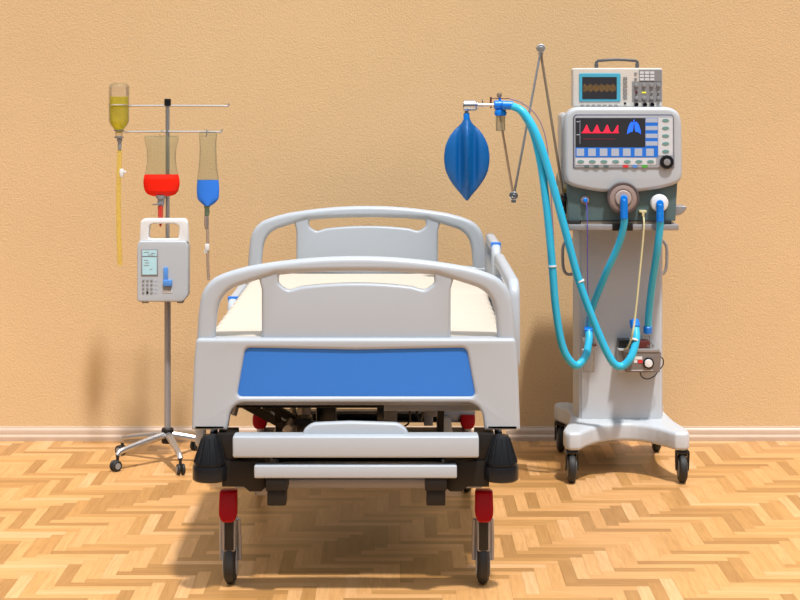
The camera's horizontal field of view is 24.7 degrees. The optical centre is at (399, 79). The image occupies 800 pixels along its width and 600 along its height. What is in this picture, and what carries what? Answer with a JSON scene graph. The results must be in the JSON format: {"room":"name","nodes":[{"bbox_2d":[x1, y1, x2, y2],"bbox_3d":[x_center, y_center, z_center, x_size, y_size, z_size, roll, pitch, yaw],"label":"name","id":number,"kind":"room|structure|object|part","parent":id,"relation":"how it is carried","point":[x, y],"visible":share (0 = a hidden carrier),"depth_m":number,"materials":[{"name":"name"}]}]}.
{"room":"hospital room","nodes":[
{"label":"hospital room","id":0,"kind":"room"},
{"bbox_2d":[0,0,799,425],"bbox_3d":[0.000,0.125,7.670,7.200,2.750,0.120,0,0,0],"label":"wall","id":1,"kind":"structure","parent":0,"point":[333,103],"depth_m":7.61,"materials":[{"name":"beige paint"}]},
{"bbox_2d":[0,426,799,440],"bbox_3d":[0.000,1.471,7.599,7.200,0.058,0.022,0,0,0],"label":"baseboard","id":2,"kind":"structure","parent":1,"relation":"attached to","point":[7,433],"depth_m":7.60,"materials":[{"name":"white wood"}]},
{"bbox_2d":[0,441,799,599],"bbox_3d":[0.000,1.525,3.915,7.200,0.050,7.430,0,0,0],"label":"floor","id":3,"kind":"structure","parent":0,"point":[73,527],"depth_m":6.07,"materials":[{"name":"brown wood"}]},
{"bbox_2d":[109,99,229,474],"bbox_3d":[-0.895,0.786,7.169,0.494,1.427,0.505,0,0,0],"label":"stand","id":4,"kind":"object","parent":3,"relation":"on","point":[167,435],"visible":0.82,"depth_m":7.16,"materials":[{"name":"grey paint"}]},
{"bbox_2d":[108,83,129,176],"bbox_3d":[-1.100,0.368,7.148,0.083,0.713,0.083,0,0,44],"label":"bottle","id":5,"kind":"object","parent":4,"relation":"hanging from","point":[119,138],"visible":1,"depth_m":7.17,"materials":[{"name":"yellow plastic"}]},
{"bbox_3d":[-1.007,1.413,7.084,0.230,0.071,0.030,0,0,-42],"label":"leg","id":6,"kind":"part","parent":4,"relation":"part of","materials":[{"name":"silver metal"}]},
{"bbox_3d":[-1.021,1.413,7.238,0.230,0.071,0.030,0,0,32],"label":"leg","id":7,"kind":"part","parent":4,"relation":"part of","materials":[{"name":"silver metal"}]},
{"bbox_2d":[143,174,179,225],"bbox_3d":[-0.932,0.383,7.139,0.142,0.375,0.060,0,0,0],"label":"bag","id":8,"kind":"object","parent":4,"relation":"hanging from","point":[160,186],"visible":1,"depth_m":7.12,"materials":[{"name":"red liquid"}]},
{"bbox_2d":[137,218,189,302],"bbox_3d":[-0.917,0.700,7.117,0.197,0.326,0.147,0,0,0],"label":"pump","id":9,"kind":"object","parent":4,"relation":"attached to","point":[163,264],"visible":1,"depth_m":7.06,"materials":[{"name":"grey plastic"}]},
{"bbox_3d":[-0.967,0.705,7.059,0.066,0.104,0.012,0,0,0],"label":"screen frame","id":10,"kind":"part","parent":9,"relation":"part of","materials":[{"name":"grey plastic"}]},
{"bbox_3d":[-0.913,0.581,7.089,0.189,0.089,0.050,0,0,0],"label":"handle","id":11,"kind":"part","parent":9,"relation":"part of","materials":[{"name":"white plastic"}]},
{"bbox_3d":[-0.872,1.413,7.048,0.029,0.071,0.230,0,0,-18],"label":"leg","id":12,"kind":"part","parent":4,"relation":"part of","materials":[{"name":"silver metal"}]},
{"bbox_3d":[-0.783,1.413,7.170,0.230,0.071,0.029,0,0,0],"label":"leg","id":13,"kind":"part","parent":4,"relation":"part of","materials":[{"name":"silver metal"}]},
{"bbox_3d":[-0.870,1.413,7.291,0.029,0.071,0.230,0,0,19],"label":"leg","id":14,"kind":"part","parent":4,"relation":"part of","materials":[{"name":"silver metal"}]},
{"bbox_2d":[197,130,218,273],"bbox_3d":[-0.752,0.489,7.155,0.088,0.590,0.048,0,0,0],"label":"bag","id":15,"kind":"object","parent":4,"relation":"hanging from","point":[207,190],"visible":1,"depth_m":7.14,"materials":[{"name":"blue liquid"}]},
{"bbox_2d":[192,206,519,583],"bbox_3d":[-0.128,0.996,6.213,0.982,1.008,1.928,0,0,0],"label":"hospital bed","id":16,"kind":"object","parent":3,"relation":"on","point":[391,349],"visible":0.91,"depth_m":5.32,"materials":[{"name":"grey plastic"}]},
{"bbox_3d":[-0.601,0.975,5.959,0.034,0.270,0.932,0,0,0],"label":"rail","id":17,"kind":"part","parent":16,"relation":"part of","materials":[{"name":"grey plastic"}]},
{"bbox_3d":[-0.551,1.030,5.352,0.034,0.060,0.034,0,0,0],"label":"board post","id":18,"kind":"part","parent":16,"relation":"part of","materials":[{"name":"black metal"}]},
{"bbox_3d":[-0.505,1.334,5.401,0.028,0.112,0.015,0,0,0],"label":"brake stem","id":19,"kind":"part","parent":16,"relation":"part of","materials":[{"name":"black plastic"}]},
{"bbox_3d":[-0.553,1.045,6.220,0.092,0.196,0.022,0,0,0],"label":"rail arm","id":20,"kind":"part","parent":16,"relation":"part of","materials":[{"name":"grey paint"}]},
{"bbox_3d":[-0.601,0.920,6.794,0.034,0.280,0.562,0,0,0],"label":"rail","id":21,"kind":"part","parent":16,"relation":"part of","materials":[{"name":"grey plastic"}]},
{"bbox_3d":[-0.425,1.055,5.750,0.169,0.105,0.024,0,0,0],"label":"lift arm","id":22,"kind":"part","parent":16,"relation":"part of","materials":[{"name":"black metal"}]},
{"bbox_3d":[-0.384,1.060,5.850,0.128,0.091,0.024,0,0,0],"label":"lift arm","id":23,"kind":"part","parent":16,"relation":"part of","materials":[{"name":"black metal"}]},
{"bbox_3d":[-0.349,1.101,5.960,0.020,0.121,0.020,0,0,0],"label":"actuator rod","id":24,"kind":"part","parent":16,"relation":"part of","materials":[{"name":"grey paint"}]},
{"bbox_3d":[-0.304,1.106,5.820,0.051,0.066,0.080,0,0,0],"label":"actuator motor","id":25,"kind":"part","parent":16,"relation":"part of","materials":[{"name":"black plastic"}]},
{"bbox_3d":[-0.243,1.113,6.060,0.066,0.138,0.120,0,0,0],"label":"actuator motor","id":26,"kind":"part","parent":16,"relation":"part of","materials":[{"name":"black plastic"}]},
{"bbox_3d":[-0.128,0.886,5.346,0.957,0.267,0.062,0,0,0],"label":"panel","id":27,"kind":"part","parent":16,"relation":"part of","materials":[{"name":"grey plastic"}]},
{"bbox_3d":[-0.127,0.659,5.352,0.580,0.233,0.034,0,0,0],"label":"panel","id":28,"kind":"part","parent":16,"relation":"part of","materials":[{"name":"grey plastic"}]},
{"bbox_2d":[216,274,496,335],"bbox_3d":[-0.128,0.824,6.242,0.882,0.150,1.707,0,0,0],"label":"mattress","id":29,"kind":"object","parent":16,"relation":"on","point":[472,312],"visible":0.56,"depth_m":6.15,"materials":[{"name":"beige fabric"}]},
{"bbox_3d":[-0.128,0.767,5.352,0.952,0.501,0.046,0,0,0],"label":"footboard","id":30,"kind":"part","parent":16,"relation":"part of","materials":[{"name":"grey plastic"}]},
{"bbox_3d":[-0.128,1.225,6.080,0.800,0.054,1.160,0,0,0],"label":"frame","id":31,"kind":"part","parent":16,"relation":"part of","materials":[{"name":"grey paint"}]},
{"bbox_3d":[-0.128,1.258,6.130,0.720,0.011,0.930,0,0,0],"label":"plate","id":32,"kind":"part","parent":16,"relation":"part of","materials":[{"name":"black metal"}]},
{"bbox_3d":[-0.128,0.862,7.146,0.957,0.267,0.062,0,0,0],"label":"panel","id":33,"kind":"part","parent":16,"relation":"part of","materials":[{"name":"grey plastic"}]},
{"bbox_3d":[-0.128,0.743,7.140,0.952,0.501,0.046,0,0,0],"label":"headboard","id":34,"kind":"part","parent":16,"relation":"part of","materials":[{"name":"grey plastic"}]},
{"bbox_3d":[-0.127,0.635,7.140,0.580,0.233,0.034,0,0,0],"label":"panel","id":35,"kind":"part","parent":16,"relation":"part of","materials":[{"name":"grey plastic"}]},
{"bbox_2d":[384,405,480,410],"bbox_3d":[0.102,0.976,5.710,0.299,0.030,0.480,0,0,0],"label":"bed frame","id":36,"kind":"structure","parent":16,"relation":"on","point":[386,407],"depth_m":5.47,"materials":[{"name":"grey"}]},
{"bbox_3d":[0.247,1.334,5.401,0.028,0.112,0.015,0,0,0],"label":"brake stem","id":37,"kind":"part","parent":16,"relation":"part of","materials":[{"name":"black plastic"}]},
{"bbox_3d":[0.345,0.725,6.794,0.034,0.280,0.562,0,0,0],"label":"rail","id":38,"kind":"part","parent":16,"relation":"part of","materials":[{"name":"grey plastic"}]},
{"bbox_3d":[0.293,1.030,5.352,0.034,0.060,0.034,0,0,0],"label":"board post","id":39,"kind":"part","parent":16,"relation":"part of","materials":[{"name":"silver metal"}]},
{"bbox_3d":[0.345,0.739,5.959,0.034,0.272,0.932,0,0,0],"label":"rail","id":40,"kind":"part","parent":16,"relation":"part of","materials":[{"name":"grey plastic"}]},
{"bbox_2d":[554,107,689,482],"bbox_3d":[0.842,0.800,7.096,0.475,1.400,0.679,0,0,0],"label":"ventilator","id":41,"kind":"object","parent":3,"relation":"on","point":[606,154],"visible":0.98,"depth_m":6.86,"materials":[{"name":"grey plastic"}]},
{"bbox_2d":[499,44,565,206],"bbox_3d":[0.499,0.170,6.865,0.279,0.611,0.088,0,0,-7],"label":"support arm","id":42,"kind":"object","parent":41,"relation":"attached to","point":[540,48],"visible":0.94,"depth_m":6.87,"materials":[{"name":"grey metal"}]},
{"bbox_2d":[463,93,512,115],"bbox_3d":[0.328,0.118,6.792,0.187,0.143,0.066,0,0,0],"label":"connector","id":43,"kind":"object","parent":42,"relation":"attached to","point":[499,105],"visible":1,"depth_m":6.79,"materials":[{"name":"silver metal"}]},
{"bbox_2d":[444,113,489,200],"bbox_3d":[0.249,0.286,6.800,0.148,0.326,0.098,0,0,31],"label":"bag","id":44,"kind":"object","parent":43,"relation":"hanging from","point":[466,153],"visible":1,"depth_m":6.79,"materials":[{"name":"blue rubber"}]},
{"bbox_2d":[510,98,565,342],"bbox_3d":[0.519,0.534,6.804,0.219,0.932,0.036,0,0,-11],"label":"pressure line","id":45,"kind":"object","parent":43,"relation":"attached to","point":[510,98],"visible":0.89,"depth_m":6.80,"materials":[{"name":"pink"}]},
{"bbox_2d":[518,113,592,368],"bbox_3d":[0.579,0.581,6.808,0.335,0.997,0.120,0,0,-17],"label":"hose","id":46,"kind":"object","parent":43,"relation":"attached to","point":[588,332],"visible":0.98,"depth_m":6.76,"materials":[{"name":"teal plastic"}]},
{"bbox_2d":[511,102,639,369],"bbox_3d":[0.656,0.581,6.782,0.504,0.998,0.099,0,0,-11],"label":"hose","id":47,"kind":"object","parent":43,"relation":"attached to","point":[522,111],"visible":0.99,"depth_m":6.74,"materials":[{"name":"teal plastic"}]},
{"bbox_3d":[0.398,0.279,6.825,0.071,0.322,0.009,0,0,-29],"label":"rod","id":48,"kind":"part","parent":42,"relation":"part of","materials":[{"name":"grey metal"}]},
{"bbox_3d":[0.478,0.165,6.868,0.122,0.551,0.010,0,0,-21],"label":"rod","id":49,"kind":"part","parent":42,"relation":"part of","materials":[{"name":"silver metal"}]},
{"bbox_3d":[0.574,0.171,6.885,0.101,0.562,0.010,0,0,19],"label":"rod","id":50,"kind":"part","parent":42,"relation":"part of","materials":[{"name":"grey metal"}]},
{"bbox_3d":[0.619,0.466,6.891,0.030,0.082,0.050,0,0,0],"label":"knob","id":51,"kind":"part","parent":41,"relation":"part of","materials":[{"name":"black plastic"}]},
{"bbox_3d":[0.651,0.692,7.130,0.045,0.147,0.012,0,0,0],"label":"grab handle","id":52,"kind":"part","parent":41,"relation":"part of","materials":[{"name":"grey paint"}]},
{"bbox_2d":[586,202,587,327],"bbox_3d":[0.702,0.719,6.859,0.011,0.537,0.145,0,0,6],"label":"sensor line","id":53,"kind":"object","parent":41,"relation":"attached to","point":[586,202],"visible":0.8,"depth_m":6.81,"materials":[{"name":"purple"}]},
{"bbox_2d":[581,336,596,372],"bbox_3d":[0.720,1.037,6.951,0.053,0.144,0.068,0,0,0],"label":"trap","id":54,"kind":"object","parent":41,"relation":"attached to","point":[582,337],"visible":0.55,"depth_m":6.95,"materials":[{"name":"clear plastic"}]},
{"bbox_3d":[0.715,0.988,6.957,0.044,0.046,0.056,0,0,0],"label":"lid","id":55,"kind":"part","parent":54,"relation":"part of","materials":[{"name":"grey paint"}]},
{"bbox_2d":[582,345,594,372],"bbox_3d":[0.716,1.054,6.940,0.046,0.110,0.046,0,0,0],"label":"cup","id":56,"kind":"object","parent":54,"relation":"on","point":[583,345],"depth_m":6.95,"materials":[{"name":"clear plastic"}]},
{"bbox_2d":[584,195,627,328],"bbox_3d":[0.771,0.694,6.850,0.051,0.540,0.254,0,0,-34],"label":"hose","id":57,"kind":"object","parent":41,"relation":"attached to","point":[623,199],"visible":0.91,"depth_m":6.79,"materials":[{"name":"teal plastic"}]},
{"bbox_2d":[571,58,661,106],"bbox_3d":[0.817,0.009,6.891,0.336,0.184,0.099,0,0,0],"label":"monitor","id":58,"kind":"object","parent":41,"relation":"on","point":[590,87],"visible":1,"depth_m":6.85,"materials":[{"name":"beige plastic"}]},
{"bbox_3d":[0.819,-0.062,6.900,0.168,0.041,0.016,0,0,0],"label":"handle","id":59,"kind":"part","parent":58,"relation":"part of","materials":[{"name":"grey"}]},
{"bbox_3d":[0.927,0.021,6.855,0.112,0.118,0.004,0,0,0],"label":"knob panel","id":60,"kind":"part","parent":58,"relation":"part of","materials":[{"name":"grey plastic"}]},
{"bbox_2d":[566,219,678,230],"bbox_3d":[0.833,0.543,7.008,0.411,0.036,0.425,0,0,0],"label":"tray","id":61,"kind":"object","parent":41,"relation":"on","point":[573,224],"depth_m":6.80,"materials":[{"name":"grey metal"}]},
{"bbox_3d":[0.833,0.230,6.800,0.370,0.194,0.008,0,0,0],"label":"control panel","id":62,"kind":"part","parent":41,"relation":"part of","materials":[{"name":"grey"}]},
{"bbox_2d":[624,216,644,349],"bbox_3d":[0.878,0.760,6.847,0.055,0.525,0.135,0,0,-7],"label":"sampling line","id":63,"kind":"object","parent":41,"relation":"attached to","point":[627,347],"visible":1,"depth_m":6.79,"materials":[{"name":"beige plastic"}]},
{"bbox_2d":[616,335,663,379],"bbox_3d":[0.912,1.050,6.934,0.174,0.163,0.099,0,0,0],"label":"humidifier","id":64,"kind":"object","parent":41,"relation":"attached to","point":[648,358],"visible":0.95,"depth_m":6.90,"materials":[{"name":"grey plastic"}]},
{"bbox_3d":[0.899,1.056,6.901,0.031,0.025,0.003,0,0,0],"label":"label plate","id":65,"kind":"part","parent":64,"relation":"part of","materials":[{"name":"white plastic"}]},
{"bbox_3d":[0.910,1.004,6.940,0.072,0.031,0.060,0,0,0],"label":"heater plate","id":66,"kind":"part","parent":64,"relation":"part of","materials":[{"name":"red"}]},
{"bbox_3d":[0.914,1.022,6.934,0.136,0.013,0.073,0,0,0],"label":"lid","id":67,"kind":"part","parent":64,"relation":"part of","materials":[{"name":"grey paint"}]},
{"bbox_2d":[643,200,663,333],"bbox_3d":[0.953,0.703,6.851,0.039,0.520,0.202,0,0,-8],"label":"hose","id":68,"kind":"object","parent":41,"relation":"hanging from","point":[647,328],"visible":1,"depth_m":6.81,"materials":[{"name":"teal plastic"}]},
{"bbox_3d":[1.025,0.692,7.130,0.045,0.147,0.012,0,0,0],"label":"grab handle","id":69,"kind":"part","parent":41,"relation":"part of","materials":[{"name":"grey paint"}]}
]}

